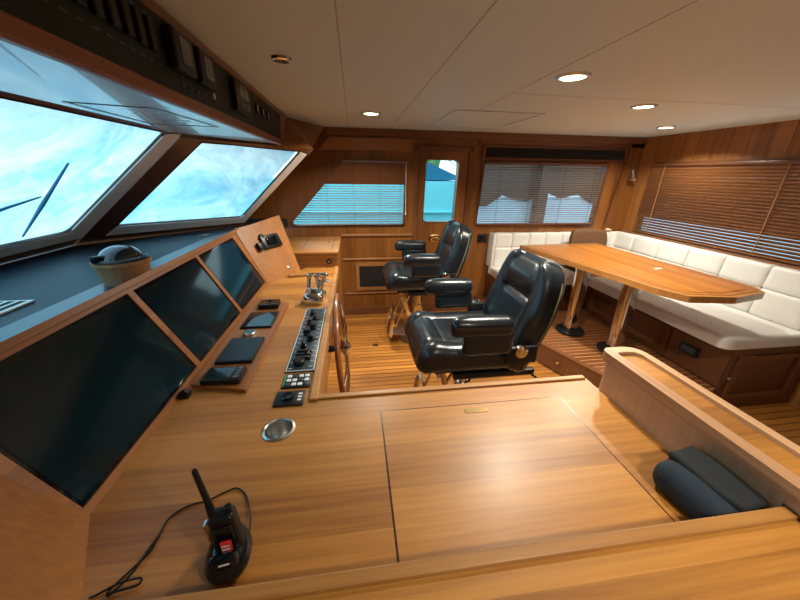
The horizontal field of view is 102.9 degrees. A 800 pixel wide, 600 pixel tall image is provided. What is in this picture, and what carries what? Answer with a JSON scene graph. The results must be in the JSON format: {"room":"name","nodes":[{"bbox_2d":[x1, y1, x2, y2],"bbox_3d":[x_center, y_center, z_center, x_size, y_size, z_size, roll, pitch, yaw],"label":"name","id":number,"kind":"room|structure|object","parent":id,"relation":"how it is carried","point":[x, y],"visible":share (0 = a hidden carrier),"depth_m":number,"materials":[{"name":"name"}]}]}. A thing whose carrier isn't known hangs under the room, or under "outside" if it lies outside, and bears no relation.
{"room":"control cabin","nodes":[
{"label":"control cabin","id":0,"kind":"room"},
{"bbox_2d":[0,91,182,264],"bbox_3d":[-1.397,0.061,0.067,0.948,0.758,4.258,-2,22,-8],"label":"wall","id":1,"kind":"structure","parent":0,"point":[11,258],"depth_m":1.71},
{"bbox_2d":[0,163,68,236],"bbox_3d":[-1.682,-0.380,1.312,0.447,0.358,0.657,-2,22,-8],"label":"windscreen wiper","id":2,"kind":"object","parent":1,"relation":"attached to","point":[44,201],"visible":0.95,"depth_m":1.50,"materials":[{"name":"blue"}]},
{"bbox_2d":[0,98,160,244],"bbox_3d":[-1.410,0.002,0.083,0.934,0.745,4.135,-2,22,-8],"label":"window pane","id":3,"kind":"object","parent":1,"relation":"attached to","point":[36,142],"visible":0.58,"depth_m":1.44,"materials":[{"name":"clear glass"}]},
{"bbox_2d":[0,96,180,257],"bbox_3d":[-1.563,-0.384,1.214,0.779,0.621,1.709,-2,22,-8],"label":"window","id":4,"kind":"structure","parent":1,"relation":"in","point":[147,159],"depth_m":1.84,"materials":[{"name":"metal"},{"name":"dark reddish-brown wood"},{"name":"black plastic"}]},
{"bbox_2d":[0,219,287,361],"bbox_3d":[-1.385,0.197,0.819,1.104,0.093,5.540,-2,22,-8],"label":"dashboard","id":5,"kind":"object","parent":1,"relation":"attached to","point":[34,290],"visible":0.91,"depth_m":1.48,"materials":[{"name":"cherry wood"},{"name":"black glass"},{"name":"black plastic"}]},
{"bbox_2d":[0,300,34,314],"bbox_3d":[-1.507,0.038,1.102,0.300,0.008,0.170,-2,22,-8],"label":"grille","id":6,"kind":"object","parent":5,"relation":"attached to","point":[6,307],"depth_m":1.15,"materials":[{"name":"white metal"}]},
{"bbox_2d":[89,245,151,285],"bbox_3d":[-1.210,-0.161,1.393,0.206,0.157,0.206,-2,22,-8],"label":"compass","id":7,"kind":"object","parent":5,"relation":"on","point":[115,265],"visible":0.95,"depth_m":1.33,"materials":[{"name":"beige plastic"}]},
{"bbox_2d":[75,137,310,245],"bbox_3d":[-1.445,-0.801,2.365,0.668,0.674,1.500,16,26,33],"label":"wall","id":8,"kind":"structure","parent":0,"point":[181,148],"depth_m":2.08,"materials":[{"name":"brown wood"}]},
{"bbox_2d":[106,142,306,235],"bbox_3d":[-1.378,-0.830,2.398,0.590,0.609,1.297,15,26,32],"label":"window","id":9,"kind":"structure","parent":8,"relation":"in","point":[133,228],"depth_m":2.57,"materials":[{"name":"grey metal"}]},
{"bbox_2d":[120,143,294,223],"bbox_3d":[-1.435,-0.857,2.385,0.620,0.632,1.315,16,26,33],"label":"window pane","id":10,"kind":"object","parent":8,"relation":"attached to","point":[215,180],"visible":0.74,"depth_m":2.39,"materials":[{"name":"clear glass"}]},
{"bbox_2d":[180,117,323,225],"bbox_3d":[-1.141,-0.967,2.671,0.948,1.061,1.394,-2,22,-8],"label":"wall","id":11,"kind":"structure","parent":0,"point":[299,134],"depth_m":2.58,"materials":[{"name":"brown wood"}]},
{"bbox_2d":[242,161,455,223],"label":"window","id":12,"kind":"structure","parent":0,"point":[439,187],"depth_m":6.27,"materials":[{"name":"teal"}]},
{"bbox_2d":[354,160,439,166],"bbox_3d":[-0.987,-4.915,11.482,4.812,5.918,2.972,1,22,1],"label":"tree","id":13,"kind":"object","parent":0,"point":[434,162],"visible":0.02,"depth_m":10.66,"materials":[{"name":"green plant"}]},
{"bbox_2d":[250,127,626,311],"bbox_3d":[0.497,-0.828,3.752,4.630,2.050,0.060,-2,22,-8],"label":"wall","id":14,"kind":"structure","parent":0,"point":[289,198],"depth_m":3.60,"materials":[{"name":"brown wood"}]},
{"bbox_2d":[291,159,405,225],"bbox_3d":[-0.560,-1.153,3.450,1.251,0.686,0.044,-2,22,-8],"label":"window","id":15,"kind":"structure","parent":14,"relation":"in","point":[368,159],"depth_m":3.48,"materials":[{"name":"brown wood"}]},
{"bbox_2d":[291,159,405,224],"bbox_3d":[-0.553,-1.141,3.403,1.255,0.662,0.045,-2,22,-8],"label":"blind","id":16,"kind":"object","parent":15,"relation":"attached to","point":[364,171],"visible":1,"depth_m":3.40,"materials":[{"name":"brown wood"}]},
{"bbox_2d":[319,137,411,150],"bbox_3d":[-0.352,-1.600,3.275,0.960,0.115,0.022,-2,22,-8],"label":"trim","id":17,"kind":"structure","parent":14,"relation":"attached to","point":[332,143],"depth_m":3.27,"materials":[{"name":"brown wood"}]},
{"bbox_2d":[356,262,386,290],"bbox_3d":[-0.323,-0.281,3.807,0.400,0.340,0.016,-2,22,-8],"label":"air vent","id":18,"kind":"object","parent":14,"relation":"in","point":[369,276],"visible":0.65,"depth_m":3.80,"materials":[{"name":"black"}]},
{"bbox_2d":[341,233,412,293],"bbox_3d":[-0.261,-0.417,3.761,0.820,0.720,0.020,-2,22,-8],"label":"trim","id":19,"kind":"structure","parent":14,"relation":"attached to","point":[407,234],"depth_m":3.69,"materials":[{"name":"brown wood"}]},
{"bbox_2d":[345,305,466,314],"bbox_3d":[0.146,0.110,4.033,1.660,0.090,0.015,-2,22,-8],"label":"baseboard","id":20,"kind":"structure","parent":14,"relation":"attached to","point":[383,309],"depth_m":3.97,"materials":[{"name":"brown wood"}]},
{"bbox_2d":[410,146,473,312],"bbox_3d":[0.461,-0.742,3.731,0.637,1.905,0.085,-2,22,-8],"label":"door","id":21,"kind":"structure","parent":14,"relation":"in","point":[430,232],"depth_m":3.55,"materials":[{"name":"brown wood"}]},
{"bbox_2d":[477,234,486,242],"bbox_3d":[0.981,-0.738,3.817,0.110,0.100,0.016,-2,22,-8],"label":"wall socket","id":22,"kind":"object","parent":14,"relation":"attached to","point":[481,237],"visible":1,"depth_m":3.81,"materials":[{"name":"black plastic"}]},
{"bbox_2d":[325,127,647,148],"bbox_3d":[1.032,-1.727,3.416,3.590,0.115,0.045,-2,22,-8],"label":"crown molding","id":23,"kind":"structure","parent":14,"relation":"attached to","point":[486,138],"depth_m":3.42,"materials":[{"name":"brown wood"}]},
{"bbox_2d":[474,159,609,226],"bbox_3d":[1.648,-1.233,3.739,1.573,0.738,0.051,-2,22,-8],"label":"window","id":24,"kind":"structure","parent":14,"relation":"in","point":[486,160],"depth_m":3.69,"materials":[{"name":"brown wood"}]},
{"bbox_2d":[477,162,609,224],"bbox_3d":[1.657,-1.222,3.703,1.514,0.679,0.033,-2,22,-8],"label":"blind","id":25,"kind":"object","parent":24,"relation":"attached to","point":[486,163],"visible":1,"depth_m":3.69,"materials":[{"name":"brown wood"}]},
{"bbox_2d":[482,145,628,161],"bbox_3d":[1.749,-1.629,3.561,1.720,0.136,0.040,-2,22,-8],"label":"air vent","id":26,"kind":"object","parent":14,"relation":"in","point":[489,151],"visible":1,"depth_m":3.54,"materials":[{"name":"black metal"}]},
{"bbox_2d":[601,144,645,230],"bbox_3d":[2.664,-1.334,3.821,0.280,1.000,0.030,-2,22,-8],"label":"trim","id":27,"kind":"structure","parent":14,"relation":"attached to","point":[615,218],"depth_m":3.83,"materials":[{"name":"brown wood"}]},
{"bbox_2d":[629,169,637,180],"bbox_3d":[2.699,-1.467,3.700,0.098,0.159,0.187,2,22,4],"label":"reading lamp","id":28,"kind":"object","parent":14,"relation":"attached to","point":[633,176],"visible":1,"depth_m":3.66,"materials":[{"name":"silver metal"}]},
{"bbox_2d":[153,0,799,136],"bbox_3d":[1.027,-0.816,0.891,4.930,0.050,5.960,-2,22,-8],"label":"ceiling","id":29,"kind":"structure","parent":0,"point":[742,53],"depth_m":1.23,"materials":[{"name":"beige paint"}]},
{"bbox_2d":[0,0,285,144],"bbox_3d":[-0.759,-0.451,0.295,0.428,0.237,4.880,-2,22,-8],"label":"console","id":30,"kind":"object","parent":29,"relation":"attached to","point":[130,60],"visible":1,"depth_m":0.82,"materials":[{"name":"grey laminate"}]},
{"bbox_2d":[72,0,86,7],"bbox_3d":[-0.612,-0.599,0.598,0.012,0.073,0.026,-2,22,-8],"label":"switch","id":31,"kind":"object","parent":30,"relation":"attached to","point":[75,3],"depth_m":0.61,"materials":[{"name":"black plastic"}]},
{"bbox_2d":[88,0,105,18],"bbox_3d":[-0.619,-0.618,0.644,0.012,0.073,0.026,-2,22,-8],"label":"switch","id":32,"kind":"object","parent":30,"relation":"attached to","point":[95,7],"depth_m":0.65,"materials":[{"name":"black plastic"}]},
{"bbox_2d":[103,0,121,28],"bbox_3d":[-0.626,-0.636,0.690,0.012,0.073,0.026,-2,22,-8],"label":"switch","id":33,"kind":"object","parent":30,"relation":"attached to","point":[112,21],"depth_m":0.69,"materials":[{"name":"black plastic"}]},
{"bbox_2d":[116,0,135,37],"bbox_3d":[-0.633,-0.654,0.736,0.012,0.073,0.026,-2,22,-8],"label":"switch","id":34,"kind":"object","parent":30,"relation":"attached to","point":[127,31],"depth_m":0.73,"materials":[{"name":"black plastic"}]},
{"bbox_2d":[130,5,147,44],"bbox_3d":[-0.640,-0.672,0.782,0.012,0.073,0.026,-2,22,-8],"label":"switch","id":35,"kind":"object","parent":30,"relation":"attached to","point":[140,39],"depth_m":0.78,"materials":[{"name":"black plastic"}]},
{"bbox_2d":[142,14,158,51],"bbox_3d":[-0.646,-0.691,0.828,0.012,0.073,0.026,-2,22,-8],"label":"switch","id":36,"kind":"object","parent":30,"relation":"attached to","point":[152,46],"depth_m":0.82,"materials":[{"name":"black plastic"}]},
{"bbox_2d":[270,54,291,63],"bbox_3d":[-0.471,-0.954,1.267,0.082,0.012,0.082,-2,22,-8],"label":"recessed light","id":37,"kind":"object","parent":29,"relation":"in","point":[282,59],"visible":1,"depth_m":1.25,"materials":[{"name":"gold metal"}]},
{"bbox_2d":[361,111,380,115],"bbox_3d":[-0.217,-1.395,2.389,0.150,0.010,0.150,-2,22,-8],"label":"recessed light","id":38,"kind":"object","parent":29,"relation":"in","point":[369,113],"visible":1,"depth_m":2.37,"materials":[{"name":"white glass"}]},
{"bbox_2d":[429,109,545,128],"bbox_3d":[0.659,-1.485,2.645,0.670,0.006,0.850,-2,22,-8],"label":"ceiling hatch","id":39,"kind":"object","parent":29,"relation":"attached to","point":[479,119],"visible":1,"depth_m":2.55,"materials":[{"name":"white plastic"}]},
{"bbox_2d":[334,0,794,129],"bbox_3d":[1.498,-0.764,0.846,3.312,0.001,5.510,-2,22,-8],"label":"trim","id":40,"kind":"structure","parent":29,"relation":"attached to","point":[494,3],"depth_m":1.17,"materials":[{"name":"grey"}]},
{"bbox_2d":[555,71,591,81],"bbox_3d":[0.781,-1.006,1.442,0.150,0.010,0.150,-2,22,-8],"label":"recessed light","id":41,"kind":"object","parent":29,"relation":"in","point":[575,76],"visible":1,"depth_m":1.42,"materials":[{"name":"silver metal"}]},
{"bbox_2d":[630,104,658,108],"bbox_3d":[1.544,-1.224,2.022,0.150,0.010,0.150,-2,22,-8],"label":"recessed light","id":42,"kind":"object","parent":29,"relation":"in","point":[639,106],"visible":1,"depth_m":2.00,"materials":[{"name":"silver metal"}]},
{"bbox_2d":[656,126,676,128],"bbox_3d":[2.372,-1.537,2.844,0.150,0.010,0.150,-2,22,-8],"label":"recessed light","id":43,"kind":"object","parent":29,"relation":"in","point":[660,127],"visible":1,"depth_m":2.83,"materials":[{"name":"silver metal"}]},
{"bbox_2d":[326,310,799,445],"bbox_3d":[0.516,1.196,1.508,5.730,0.060,5.760,-2,22,-8],"label":"floor","id":44,"kind":"structure","parent":0,"point":[390,364],"depth_m":2.84,"materials":[{"name":"brown wood"}]},
{"bbox_2d":[288,236,343,344],"bbox_3d":[-0.903,-0.116,3.369,0.582,0.971,0.776,-2,22,-8],"label":"base cabinet","id":45,"kind":"object","parent":44,"relation":"on","point":[309,252],"visible":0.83,"depth_m":3.02,"materials":[{"name":"brown wood"}]},
{"bbox_2d":[0,215,692,599],"bbox_3d":[-0.105,0.435,1.582,2.026,1.284,3.523,-2,22,-8],"label":"console","id":46,"kind":"object","parent":44,"relation":"on","point":[362,479],"depth_m":0.91,"materials":[{"name":"brown wood"}]},
{"bbox_2d":[0,295,194,506],"bbox_3d":[-0.936,0.255,1.017,0.194,0.350,0.632,-2,22,-8],"label":"monitor","id":47,"kind":"object","parent":46,"relation":"on","point":[74,401],"visible":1,"depth_m":0.92,"materials":[{"name":"black glass"}]},
{"bbox_2d":[89,487,251,598],"bbox_3d":[-0.518,0.547,0.756,0.303,0.030,0.167,-9,24,-24],"label":"power cord","id":48,"kind":"object","parent":46,"relation":"on","point":[153,544],"visible":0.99,"depth_m":0.70,"materials":[{"name":"black plastic"}]},
{"bbox_2d":[177,388,191,398],"bbox_3d":[-0.827,0.355,1.220,0.040,0.038,0.032,-2,22,-8],"label":"plug","id":49,"kind":"object","parent":46,"relation":"on","point":[185,393],"visible":1,"depth_m":1.21,"materials":[{"name":"black plastic"}]},
{"bbox_2d":[134,258,238,360],"bbox_3d":[-1.021,0.026,1.593,0.194,0.350,0.542,-2,22,-8],"label":"monitor","id":50,"kind":"object","parent":46,"relation":"on","point":[186,299],"visible":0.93,"depth_m":1.53,"materials":[{"name":"black glass"}]},
{"bbox_2d":[200,366,246,385],"bbox_3d":[-0.720,0.308,1.307,0.150,0.028,0.098,-2,22,-6],"label":"display","id":51,"kind":"object","parent":46,"relation":"on","point":[234,374],"visible":1,"depth_m":1.28,"materials":[{"name":"black plastic"}]},
{"bbox_2d":[204,523,251,585],"bbox_3d":[-0.378,0.549,0.702,0.094,0.071,0.112,-5,22,-15],"label":"charger","id":52,"kind":"object","parent":46,"relation":"on","point":[220,568],"visible":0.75,"depth_m":0.66,"materials":[{"name":"black plastic"}]},
{"bbox_2d":[191,468,244,552],"bbox_3d":[-0.377,0.451,0.670,0.069,0.265,0.047,-5,22,-14],"label":"radio","id":53,"kind":"object","parent":52,"relation":"in","point":[223,527],"visible":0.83,"depth_m":0.66,"materials":[{"name":"black plastic"}]},
{"bbox_2d":[199,238,263,308],"bbox_3d":[-1.100,-0.188,2.130,0.194,0.350,0.549,-2,22,-8],"label":"monitor","id":54,"kind":"object","parent":46,"relation":"on","point":[226,261],"visible":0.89,"depth_m":2.09,"materials":[{"name":"black glass"}]},
{"bbox_2d":[215,337,264,364],"bbox_3d":[-0.749,0.234,1.506,0.158,0.018,0.225,-2,22,-8],"label":"display","id":55,"kind":"object","parent":46,"relation":"on","point":[238,350],"visible":1,"depth_m":1.48,"materials":[{"name":"black glass"}]},
{"bbox_2d":[240,311,278,328],"bbox_3d":[-0.795,0.112,1.823,0.165,0.013,0.210,-2,22,-8],"label":"display","id":56,"kind":"object","parent":46,"relation":"on","point":[255,319],"visible":1,"depth_m":1.80,"materials":[{"name":"black glass"}]},
{"bbox_2d":[258,299,280,309],"bbox_3d":[-0.824,0.026,2.013,0.120,0.032,0.100,-3,22,-10],"label":"display","id":57,"kind":"object","parent":46,"relation":"on","point":[270,303],"visible":1,"depth_m":1.98,"materials":[{"name":"black plastic"}]},
{"bbox_2d":[261,418,294,441],"bbox_3d":[-0.410,0.473,1.093,0.108,0.087,0.108,-2,22,-8],"label":"cup holder","id":58,"kind":"object","parent":46,"relation":"attached to","point":[278,429],"visible":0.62,"depth_m":1.11,"materials":[{"name":"silver metal"}]},
{"bbox_2d":[272,390,305,407],"bbox_3d":[-0.422,0.371,1.221,0.110,0.019,0.088,-2,22,-8],"label":"panel","id":59,"kind":"object","parent":46,"relation":"on","point":[296,397],"visible":1,"depth_m":1.21,"materials":[{"name":"black plastic"}]},
{"bbox_2d":[281,373,311,388],"bbox_3d":[-0.427,0.335,1.325,0.114,0.010,0.094,-2,22,-8],"label":"keypad","id":60,"kind":"object","parent":46,"relation":"on","point":[290,381],"visible":1,"depth_m":1.31,"materials":[{"name":"black plastic"}]},
{"bbox_2d":[288,272,306,277],"bbox_3d":[-0.857,-0.210,2.675,0.150,0.018,0.064,-8,23,-21],"label":"wooden tray","id":61,"kind":"object","parent":46,"relation":"on","point":[303,273],"visible":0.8,"depth_m":2.66,"materials":[{"name":"brown wood"}]},
{"bbox_2d":[285,308,326,372],"bbox_3d":[-0.484,0.169,1.707,0.126,0.036,0.710,-2,22,-8],"label":"panel","id":62,"kind":"object","parent":46,"relation":"on","point":[303,357],"visible":1,"depth_m":1.61,"materials":[{"name":"black metal"}]},
{"bbox_2d":[303,273,326,304],"bbox_3d":[-0.576,-0.085,2.144,0.139,0.198,0.217,-2,22,-8],"label":"throttle levers","id":63,"kind":"object","parent":46,"relation":"on","point":[312,296],"visible":1,"depth_m":2.10,"materials":[{"name":"silver metal"}]},
{"bbox_2d":[311,272,328,282],"bbox_3d":[-0.630,-0.182,2.529,0.132,0.079,0.090,-2,22,-8],"label":"lever","id":64,"kind":"object","parent":46,"relation":"on","point":[323,275],"visible":0.76,"depth_m":2.51,"materials":[{"name":"silver metal"}]},
{"bbox_2d":[328,293,350,392],"bbox_3d":[-0.438,0.317,2.075,0.245,0.723,0.720,-4,22,-13],"label":"steering wheel","id":65,"kind":"object","parent":46,"relation":"attached to","point":[345,346],"visible":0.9,"depth_m":1.89,"materials":[{"name":"brown wood"}]},
{"bbox_2d":[146,506,799,599],"bbox_3d":[0.419,0.696,0.309,1.940,0.106,0.826,-2,22,-8],"label":"wooden ledge","id":66,"kind":"structure","parent":46,"relation":"on","point":[749,555],"depth_m":0.61,"materials":[{"name":"brown wood"}]},
{"bbox_2d":[652,446,767,518],"bbox_3d":[0.810,0.498,0.838,0.184,0.100,0.193,-5,22,-15],"label":"cushion","id":67,"kind":"object","parent":46,"relation":"on","point":[698,484],"visible":0.7,"depth_m":0.81,"materials":[{"name":"black leather"}]},
{"bbox_2d":[382,220,472,343],"bbox_3d":[0.235,-0.166,3.206,0.799,1.214,0.710,-2,22,-8],"label":"chair","id":68,"kind":"object","parent":44,"relation":"on","point":[409,276],"visible":0.84,"depth_m":2.93,"materials":[{"name":"black leather"}]},
{"bbox_2d":[404,249,565,386],"bbox_3d":[0.453,0.315,2.001,0.799,1.214,0.710,-2,22,-8],"label":"chair","id":69,"kind":"object","parent":44,"relation":"on","point":[500,335],"visible":0.97,"depth_m":1.73,"materials":[{"name":"black leather"}]},
{"bbox_2d":[479,296,715,392],"bbox_3d":[2.021,0.394,3.257,1.830,0.185,2.160,-2,22,-8],"label":"platform","id":70,"kind":"object","parent":44,"relation":"on","point":[583,348],"visible":0.21,"depth_m":2.97,"materials":[{"name":"brown wood"}]},
{"bbox_2d":[474,295,602,387],"bbox_3d":[1.284,0.422,3.123,0.249,0.188,2.251,-7,23,-20],"label":"step","id":71,"kind":"structure","parent":70,"relation":"attached to","point":[547,354],"depth_m":2.75,"materials":[{"name":"brown wood"}]},
{"bbox_2d":[520,243,764,351],"bbox_3d":[1.923,0.010,2.949,1.016,0.721,1.699,-2,22,-8],"label":"dining table","id":72,"kind":"object","parent":70,"relation":"on","point":[636,272],"visible":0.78,"depth_m":2.68,"materials":[{"name":"brown wood"}]},
{"bbox_2d":[483,230,799,406],"bbox_3d":[2.103,0.097,2.877,1.744,1.020,2.658,-2,22,-8],"label":"settee","id":73,"kind":"object","parent":44,"relation":"on","point":[749,351],"visible":0.56,"depth_m":2.53,"materials":[{"name":"white leather"}]},
{"bbox_2d":[488,265,574,284],"bbox_3d":[1.557,-0.295,3.692,0.905,0.091,0.530,-2,22,-8],"label":"seat cushion","id":74,"kind":"object","parent":73,"relation":"on","point":[493,270],"depth_m":3.70,"materials":[{"name":"white leather"}]},
{"bbox_2d":[569,229,606,245],"bbox_3d":[2.204,-0.724,3.730,0.470,0.200,0.082,-2,22,-8],"label":"throw cushion","id":75,"kind":"object","parent":73,"relation":"on","point":[578,236],"visible":0.7,"depth_m":3.69,"materials":[{"name":"brown fabric"}]},
{"bbox_2d":[678,340,699,357],"bbox_3d":[2.289,0.388,2.529,0.014,0.080,0.150,-2,22,-8],"label":"grille","id":76,"kind":"object","parent":73,"relation":"attached to","point":[688,348],"depth_m":2.52,"materials":[{"name":"black plastic"}]},
{"bbox_2d":[588,277,799,349],"bbox_3d":[2.505,0.034,2.897,0.720,0.091,1.430,-2,22,-8],"label":"seat cushion","id":77,"kind":"object","parent":73,"relation":"on","point":[724,326],"depth_m":2.45,"materials":[{"name":"white leather"}]},
{"bbox_2d":[599,347,799,514],"bbox_3d":[0.967,0.915,0.801,0.156,0.995,1.442,-2,22,-8],"label":"partition","id":78,"kind":"object","parent":44,"relation":"on","point":[675,410],"visible":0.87,"depth_m":0.95,"materials":[{"name":"brown wood"}]},
{"bbox_2d":[623,119,799,407],"bbox_3d":[3.197,0.104,1.501,0.060,2.050,5.620,-2,22,-8],"label":"wall","id":79,"kind":"structure","parent":0,"point":[782,135],"depth_m":2.90,"materials":[{"name":"brown wood"}]},
{"bbox_2d":[633,157,799,266],"bbox_3d":[3.033,-0.637,2.360,0.056,0.780,2.949,-2,22,-8],"label":"window","id":80,"kind":"structure","parent":79,"relation":"in","point":[794,158],"depth_m":3.00,"materials":[{"name":"brown wood"}]},
{"bbox_2d":[633,160,799,264],"bbox_3d":[2.993,-0.645,2.362,0.038,0.733,2.850,-2,22,-8],"label":"blind","id":81,"kind":"object","parent":80,"relation":"attached to","point":[698,179],"visible":1,"depth_m":2.82,"materials":[{"name":"brown wood"}]},
{"bbox_2d":[655,120,799,159],"bbox_3d":[3.042,-1.102,2.098,0.001,0.248,3.049,-2,22,-8],"label":"trim","id":82,"kind":"structure","parent":79,"relation":"attached to","point":[799,120],"depth_m":2.82,"materials":[{"name":"brown wood"}]},
{"label":"outside","id":83,"kind":"structure","parent":0,"visible":0},
{"bbox_2d":[756,235,799,260],"bbox_3d":[-0.717,0.752,5.626,60.000,0.300,70.000,-2,22,-8],"label":"floor","id":84,"kind":"structure","parent":83,"point":[762,235],"depth_m":13.09,"materials":[{"name":"grey"}]},
{"bbox_2d":[477,164,761,251],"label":"window","id":85,"kind":"structure","parent":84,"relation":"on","point":[569,189],"depth_m":8.05,"materials":[{"name":"white"}]},
{"bbox_2d":[596,166,799,236],"bbox_3d":[4.087,-0.126,2.182,0.080,4.000,8.000,-2,22,-8],"label":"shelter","id":86,"kind":"object","parent":84,"relation":"on","point":[763,166],"visible":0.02,"depth_m":3.68,"materials":[{"name":"brown wood"}]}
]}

